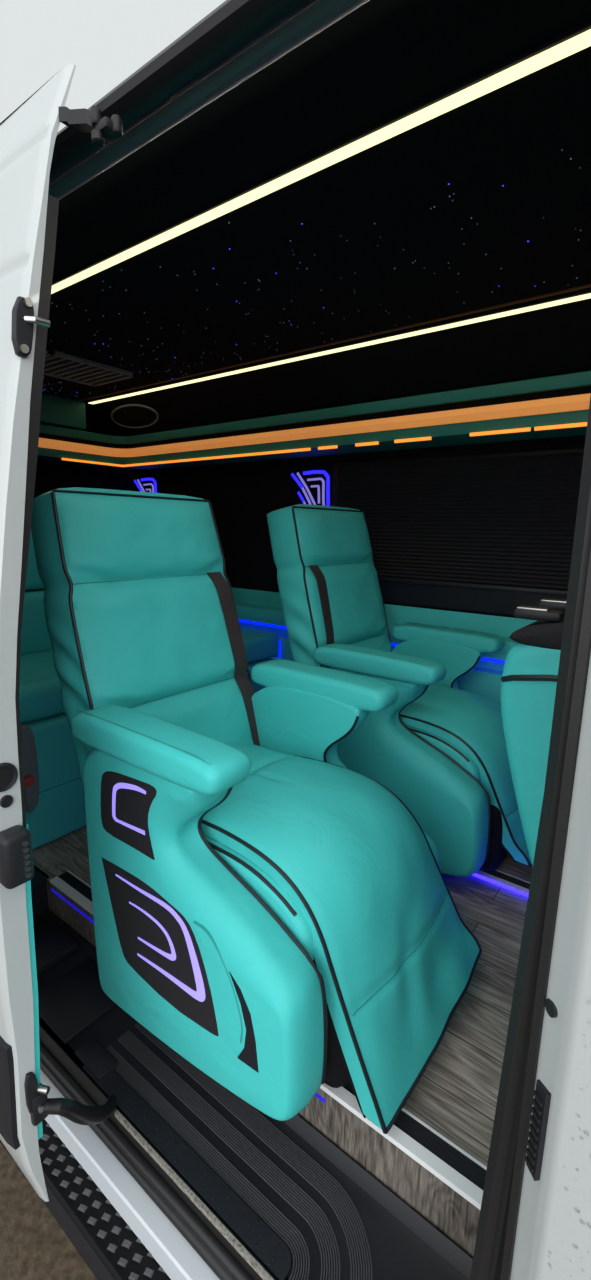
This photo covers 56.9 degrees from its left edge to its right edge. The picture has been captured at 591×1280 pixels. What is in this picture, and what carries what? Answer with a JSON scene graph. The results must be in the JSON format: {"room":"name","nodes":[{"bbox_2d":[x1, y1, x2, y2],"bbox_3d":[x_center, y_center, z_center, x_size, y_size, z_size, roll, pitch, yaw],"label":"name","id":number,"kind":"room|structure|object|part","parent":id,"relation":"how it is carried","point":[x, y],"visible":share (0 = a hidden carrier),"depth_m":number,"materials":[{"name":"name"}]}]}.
{"room":"vehicle interior","nodes":[
{"label":"vehicle interior","id":0,"kind":"room"},
{"bbox_2d":[34,424,132,497],"bbox_3d":[-1.748,-0.438,3.245,0.150,2.200,2.050,10,14,37],"label":"wall","id":1,"kind":"structure","parent":0,"point":[50,476],"depth_m":3.47,"materials":[{"name":"black"}]},
{"bbox_2d":[31,865,48,923],"bbox_3d":[-1.543,0.788,2.259,1.680,0.199,0.200,10,14,37],"label":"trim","id":2,"kind":"structure","parent":1,"relation":"attached to","point":[39,895],"depth_m":1.80,"materials":[{"name":"black plastic"}]},
{"bbox_2d":[32,826,532,1166],"bbox_3d":[0.136,0.774,2.122,4.500,0.059,1.660,10,14,37],"label":"floor","id":3,"kind":"structure","parent":0,"point":[456,1095],"depth_m":1.33,"materials":[{"name":"grey wood"}]},
{"bbox_2d":[19,531,280,849],"bbox_3d":[-0.827,0.047,2.546,0.732,1.158,1.580,10,14,37],"label":"seat","id":4,"kind":"object","parent":3,"relation":"on","point":[59,811],"visible":0.04,"depth_m":2.01,"materials":[{"name":"teal leather"}]},
{"bbox_2d":[21,724,38,812],"bbox_3d":[-0.911,0.444,1.855,0.060,0.313,0.077,10,14,37],"label":"anchor","id":5,"kind":"object","parent":4,"relation":"attached to","point":[29,753],"visible":0.71,"depth_m":1.86,"materials":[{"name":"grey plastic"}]},
{"bbox_3d":[-1.253,-0.214,2.341,0.230,0.580,0.820,10,14,37],"label":"backrest","id":6,"kind":"part","parent":4,"relation":"part of","materials":[{"name":"teal leather"}]},
{"bbox_2d":[19,650,63,723],"bbox_3d":[-1.017,0.158,2.228,0.580,0.135,0.820,10,14,37],"label":"seat cushion","id":7,"kind":"object","parent":4,"relation":"on","point":[40,693],"depth_m":1.96,"materials":[{"name":"teal leather"}]},
{"bbox_3d":[-1.014,0.455,2.282,0.600,0.458,0.820,10,14,37],"label":"panel","id":8,"kind":"part","parent":4,"relation":"part of","materials":[{"name":"teal leather"}]},
{"bbox_2d":[240,627,278,662],"bbox_3d":[-0.529,0.039,2.850,0.580,0.135,0.740,10,14,37],"label":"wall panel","id":9,"kind":"object","parent":4,"relation":"on","point":[259,645],"depth_m":2.86,"materials":[{"name":"teal leather"}]},
{"bbox_3d":[-0.527,0.336,2.905,0.600,0.458,0.740,10,14,37],"label":"panel","id":10,"kind":"part","parent":4,"relation":"part of","materials":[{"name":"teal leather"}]},
{"bbox_2d":[31,487,481,1133],"bbox_3d":[-0.117,0.254,1.374,1.081,1.241,0.704,10,14,37],"label":"seat","id":11,"kind":"object","parent":3,"relation":"on","point":[266,908],"visible":1,"depth_m":1.19,"materials":[{"name":"teal leather"}]},
{"bbox_3d":[-0.351,0.358,1.156,0.201,0.167,0.012,10,14,37],"label":"inlay panel","id":12,"kind":"part","parent":11,"relation":"part of","materials":[{"name":"black fabric"}]},
{"bbox_3d":[-0.383,0.002,1.534,0.401,0.821,0.579,10,14,37],"label":"backrest","id":13,"kind":"part","parent":11,"relation":"part of","materials":[{"name":"teal leather"}]},
{"bbox_3d":[-0.294,0.642,1.165,0.374,0.259,0.012,10,14,37],"label":"inlay panel","id":14,"kind":"part","parent":11,"relation":"part of","materials":[{"name":"black fabric"}]},
{"bbox_3d":[-0.290,0.214,1.120,0.462,0.074,0.110,10,14,37],"label":"armrest","id":15,"kind":"part","parent":11,"relation":"part of","materials":[{"name":"teal leather"}]},
{"bbox_3d":[-0.221,0.574,1.153,0.634,0.694,0.101,10,14,37],"label":"panel","id":16,"kind":"part","parent":11,"relation":"part of","materials":[{"name":"teal leather"}]},
{"bbox_2d":[204,835,314,959],"bbox_3d":[-0.050,0.511,1.370,0.528,0.209,0.450,10,14,37],"label":"seat cushion","id":17,"kind":"object","parent":11,"relation":"on","point":[287,891],"depth_m":1.08,"materials":[{"name":"teal leather"}]},
{"bbox_3d":[0.072,0.126,1.583,0.462,0.074,0.110,10,14,37],"label":"armrest","id":18,"kind":"part","parent":11,"relation":"part of","materials":[{"name":"teal leather"}]},
{"bbox_3d":[0.123,0.491,1.593,0.634,0.694,0.101,10,14,37],"label":"panel","id":19,"kind":"part","parent":11,"relation":"part of","materials":[{"name":"teal leather"}]},
{"bbox_2d":[46,879,479,1256],"bbox_3d":[-0.064,1.000,1.252,1.920,0.158,0.005,10,14,37],"label":"step riser","id":20,"kind":"structure","parent":3,"relation":"attached to","point":[437,1202],"depth_m":1.07,"materials":[{"name":"grey wood"}]},
{"bbox_2d":[33,909,472,1279],"bbox_3d":[-0.296,1.061,1.292,1.520,0.095,0.232,10,14,37],"label":"step","id":21,"kind":"structure","parent":20,"relation":"attached to","point":[330,1218],"depth_m":1.13,"materials":[{"name":"black plastic"}]},
{"bbox_2d":[50,870,486,1209],"bbox_3d":[-0.075,0.924,1.286,1.800,0.040,0.072,10,14,37],"label":"rail","id":22,"kind":"object","parent":3,"relation":"on","point":[440,1156],"visible":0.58,"depth_m":1.05,"materials":[{"name":"white metal"}]},
{"bbox_2d":[267,504,531,876],"bbox_3d":[0.447,0.117,2.094,1.081,1.241,0.704,10,14,37],"label":"seat","id":23,"kind":"object","parent":3,"relation":"on","point":[440,748],"visible":0.78,"depth_m":1.88,"materials":[{"name":"teal leather"}]},
{"bbox_3d":[0.181,-0.135,2.254,0.402,0.821,0.579,10,14,37],"label":"backrest","id":24,"kind":"part","parent":23,"relation":"part of","materials":[{"name":"teal leather"}]},
{"bbox_3d":[0.274,0.077,1.840,0.462,0.074,0.110,10,14,37],"label":"armrest","id":25,"kind":"part","parent":23,"relation":"part of","materials":[{"name":"teal leather"}]},
{"bbox_3d":[0.343,0.437,1.873,0.634,0.694,0.101,10,14,37],"label":"panel","id":26,"kind":"part","parent":23,"relation":"part of","materials":[{"name":"teal leather"}]},
{"bbox_3d":[0.688,0.353,2.313,0.634,0.694,0.101,10,14,37],"label":"panel","id":27,"kind":"part","parent":23,"relation":"part of","materials":[{"name":"teal leather"}]},
{"bbox_2d":[406,725,480,781],"bbox_3d":[0.514,0.374,2.090,0.528,0.209,0.450,10,14,37],"label":"seat cushion","id":28,"kind":"object","parent":23,"relation":"on","point":[462,749],"depth_m":1.80,"materials":[{"name":"teal leather"}]},
{"bbox_3d":[0.636,-0.011,2.303,0.462,0.074,0.110,10,14,37],"label":"armrest","id":29,"kind":"part","parent":23,"relation":"part of","materials":[{"name":"teal leather"}]},
{"bbox_2d":[473,870,529,896],"bbox_3d":[0.645,0.815,1.884,2.200,0.040,0.078,10,14,37],"label":"rail","id":30,"kind":"object","parent":3,"relation":"on","point":[520,886],"visible":0.15,"depth_m":1.83,"materials":[{"name":"white metal"}]},
{"bbox_2d":[500,598,566,866],"bbox_3d":[0.747,0.417,1.177,0.530,0.978,0.479,10,14,37],"label":"seat","id":31,"kind":"object","parent":3,"relation":"on","point":[531,666],"visible":0.45,"depth_m":1.06,"materials":[{"name":"teal leather"}]},
{"bbox_2d":[42,0,590,435],"bbox_3d":[0.128,-1.049,1.697,4.600,0.280,1.790,10,14,37],"label":"ceiling","id":32,"kind":"structure","parent":0,"point":[383,59],"depth_m":1.31,"materials":[{"name":"black"}]},
{"bbox_2d":[40,393,85,429],"bbox_3d":[-1.627,-1.224,2.731,0.080,0.150,1.230,10,14,37],"label":"panel","id":33,"kind":"object","parent":32,"relation":"attached to","point":[55,411],"visible":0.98,"depth_m":3.08,"materials":[{"name":"teal fabric"}]},
{"bbox_2d":[44,349,135,386],"bbox_3d":[-1.008,-1.235,2.494,0.340,0.015,0.420,10,14,37],"label":"ceiling vent","id":34,"kind":"object","parent":32,"relation":"in","point":[121,374],"visible":0.81,"depth_m":2.50,"materials":[{"name":"grey plastic"}]},
{"bbox_2d":[111,404,158,427],"bbox_3d":[-0.936,-1.296,3.165,0.412,0.107,0.128,10,14,37],"label":"speaker","id":35,"kind":"object","parent":32,"relation":"attached to","point":[129,415],"visible":1,"depth_m":3.15},
{"bbox_2d":[48,0,368,199],"bbox_3d":[-0.700,-0.942,1.208,4.000,0.182,0.194,10,14,37],"label":"door track","id":36,"kind":"object","parent":32,"relation":"attached to","point":[238,39],"visible":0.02,"depth_m":0.73,"materials":[{"name":"black metal"}]},
{"bbox_2d":[0,64,122,1201],"bbox_3d":[-0.906,0.032,1.274,1.457,1.916,0.251,10,14,37],"label":"sliding door","id":37,"kind":"structure","parent":36,"relation":"hanging from","point":[28,213],"depth_m":0.83,"materials":[{"name":"grey paint"}]},
{"bbox_3d":[-0.391,-0.449,0.784,0.010,0.080,0.033,10,14,37],"label":"latch plate","id":38,"kind":"part","parent":37,"relation":"part of","materials":[{"name":"black plastic"}]},
{"bbox_3d":[-0.467,0.800,0.967,0.008,0.084,0.021,10,14,37],"label":"guide plate","id":39,"kind":"part","parent":37,"relation":"part of","materials":[{"name":"black plastic"}]},
{"bbox_3d":[-0.716,0.566,1.145,0.656,0.619,0.033,10,14,37],"label":"lining panel","id":40,"kind":"part","parent":37,"relation":"part of","materials":[{"name":"teal leather"}]},
{"bbox_3d":[-0.307,-0.749,0.786,0.064,0.032,0.025,4,12,14],"label":"hinge arm","id":41,"kind":"part","parent":37,"relation":"part of","materials":[{"name":"black metal"}]},
{"bbox_3d":[-0.413,0.931,1.091,0.060,0.244,0.210,4,12,15],"label":"roller arm","id":42,"kind":"part","parent":37,"relation":"part of","materials":[{"name":"black metal"}]},
{"bbox_2d":[60,158,580,393],"bbox_3d":[-0.455,-1.136,2.028,2.950,0.001,0.860,10,14,37],"label":"lights","id":43,"kind":"object","parent":32,"relation":"in","point":[570,158],"visible":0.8,"depth_m":1.55,"materials":[{"name":"blue"}]},
{"bbox_2d":[51,22,590,293],"bbox_3d":[-0.189,-0.967,1.234,4.030,0.009,0.036,10,14,37],"label":"ceiling light strip","id":44,"kind":"object","parent":32,"relation":"attached to","point":[578,39],"visible":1,"depth_m":0.99,"materials":[{"name":"beige plastic"}]},
{"bbox_2d":[77,284,590,403],"bbox_3d":[0.295,-1.121,2.029,4.250,0.009,0.092,10,14,37],"label":"ceiling light strip","id":45,"kind":"object","parent":32,"relation":"attached to","point":[585,295],"visible":0.94,"depth_m":2.01,"materials":[{"name":"glowing warm white translucent plastic"}]},
{"bbox_2d":[132,435,585,619],"bbox_3d":[0.660,-0.269,2.624,4.650,2.000,0.130,10,14,37],"label":"wall","id":46,"kind":"structure","parent":0,"point":[241,495],"depth_m":3.15,"materials":[{"name":"black"}]},
{"bbox_2d":[134,478,156,492],"bbox_3d":[-1.018,-0.925,3.724,0.250,0.347,0.006,10,14,37],"label":"light","id":47,"kind":"object","parent":46,"relation":"attached to","point":[154,487],"depth_m":3.68,"materials":[{"name":"blue"}]},
{"bbox_2d":[291,470,329,505],"bbox_3d":[0.079,-0.711,2.906,0.266,0.368,0.006,10,14,37],"label":"light","id":48,"kind":"object","parent":46,"relation":"attached to","point":[325,473],"depth_m":2.86,"materials":[{"name":"blue"}]},
{"bbox_2d":[37,371,590,468],"bbox_3d":[0.012,-0.831,1.836,4.190,0.178,1.720,10,14,37],"label":"wall trim","id":49,"kind":"structure","parent":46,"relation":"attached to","point":[558,405],"depth_m":2.40,"materials":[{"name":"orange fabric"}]},
{"bbox_2d":[38,393,590,456],"bbox_3d":[0.028,-0.798,1.721,4.020,0.048,1.550,10,14,37],"label":"light","id":50,"kind":"object","parent":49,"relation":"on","point":[554,405],"depth_m":2.40,"materials":[{"name":"orange"}]},
{"bbox_2d":[231,587,537,705],"bbox_3d":[0.506,0.233,2.659,4.100,0.784,0.152,10,14,37],"label":"side wall panel","id":51,"kind":"object","parent":46,"relation":"attached to","point":[256,609],"visible":0.12,"depth_m":2.55,"materials":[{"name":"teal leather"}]},
{"bbox_3d":[0.506,0.313,2.679,4.100,0.620,0.145,10,14,37],"label":"panel","id":52,"kind":"part","parent":51,"relation":"part of","materials":[{"name":"teal leather"}]},
{"bbox_2d":[332,447,583,614],"bbox_3d":[0.681,-0.478,2.462,1.260,0.675,0.043,10,14,37],"label":"window blind","id":53,"kind":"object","parent":46,"relation":"in","point":[491,532],"depth_m":2.39,"materials":[{"name":"black fabric"}]},
{"bbox_3d":[0.671,-0.259,2.499,1.200,0.020,0.023,10,14,37],"label":"blind rail","id":54,"kind":"part","parent":53,"relation":"part of","materials":[{"name":"black plastic"}]},
{"bbox_2d":[470,395,590,1279],"bbox_3d":[0.688,0.505,0.382,1.028,2.380,0.296,10,14,37],"label":"pillar","id":55,"kind":"structure","parent":0,"point":[539,1100],"depth_m":0.54,"materials":[{"name":"white metal"}]},
{"bbox_3d":[0.252,0.508,0.566,0.006,0.110,0.016,-1,12,-8],"label":"striker plate","id":56,"kind":"part","parent":55,"relation":"part of","materials":[{"name":"black plastic"}]},
{"bbox_3d":[0.655,0.529,0.316,0.995,2.360,0.146,10,14,37],"label":"painted panel","id":57,"kind":"part","parent":55,"relation":"part of","materials":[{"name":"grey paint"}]},
{"bbox_3d":[-1.641,0.077,2.084,1.740,2.460,0.100,10,14,37],"label":"wall","id":58,"kind":"structure","parent":0,"visible":0},
{"bbox_2d":[42,1130,135,1279],"bbox_3d":[-0.892,1.296,1.627,3.800,0.320,0.060,10,14,37],"label":"trim","id":59,"kind":"structure","parent":58,"relation":"attached to","point":[77,1239],"depth_m":1.35,"materials":[{"name":"black plastic"}]},
{"bbox_2d":[38,1119,170,1279],"bbox_3d":[-0.302,1.260,1.103,1.950,0.024,0.105,10,14,37],"label":"board","id":60,"kind":"structure","parent":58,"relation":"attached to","point":[123,1254],"depth_m":1.17,"materials":[{"name":"black metal"}]},
{"bbox_2d":[40,1069,219,1279],"bbox_3d":[-0.276,1.214,1.127,1.950,0.062,0.061,10,14,37],"label":"door sill","id":61,"kind":"structure","parent":58,"relation":"attached to","point":[168,1247],"depth_m":1.16,"materials":[{"name":"grey paint"}]},
{"bbox_2d":[39,1017,288,1279],"bbox_3d":[-0.382,1.108,1.214,1.550,0.106,0.044,10,14,37],"label":"door track","id":62,"kind":"object","parent":61,"relation":"attached to","point":[212,1241],"visible":0.67,"depth_m":1.13,"materials":[{"name":"black rubber"}]},
{"label":"outside","id":63,"kind":"structure","parent":0,"visible":0},
{"bbox_2d":[0,1142,96,1279],"bbox_3d":[-0.031,1.773,0.362,60.000,0.080,60.000,10,14,37],"label":"ground","id":64,"kind":"structure","parent":63,"point":[33,1245],"depth_m":1.38,"materials":[{"name":"brown soil"}]}
]}

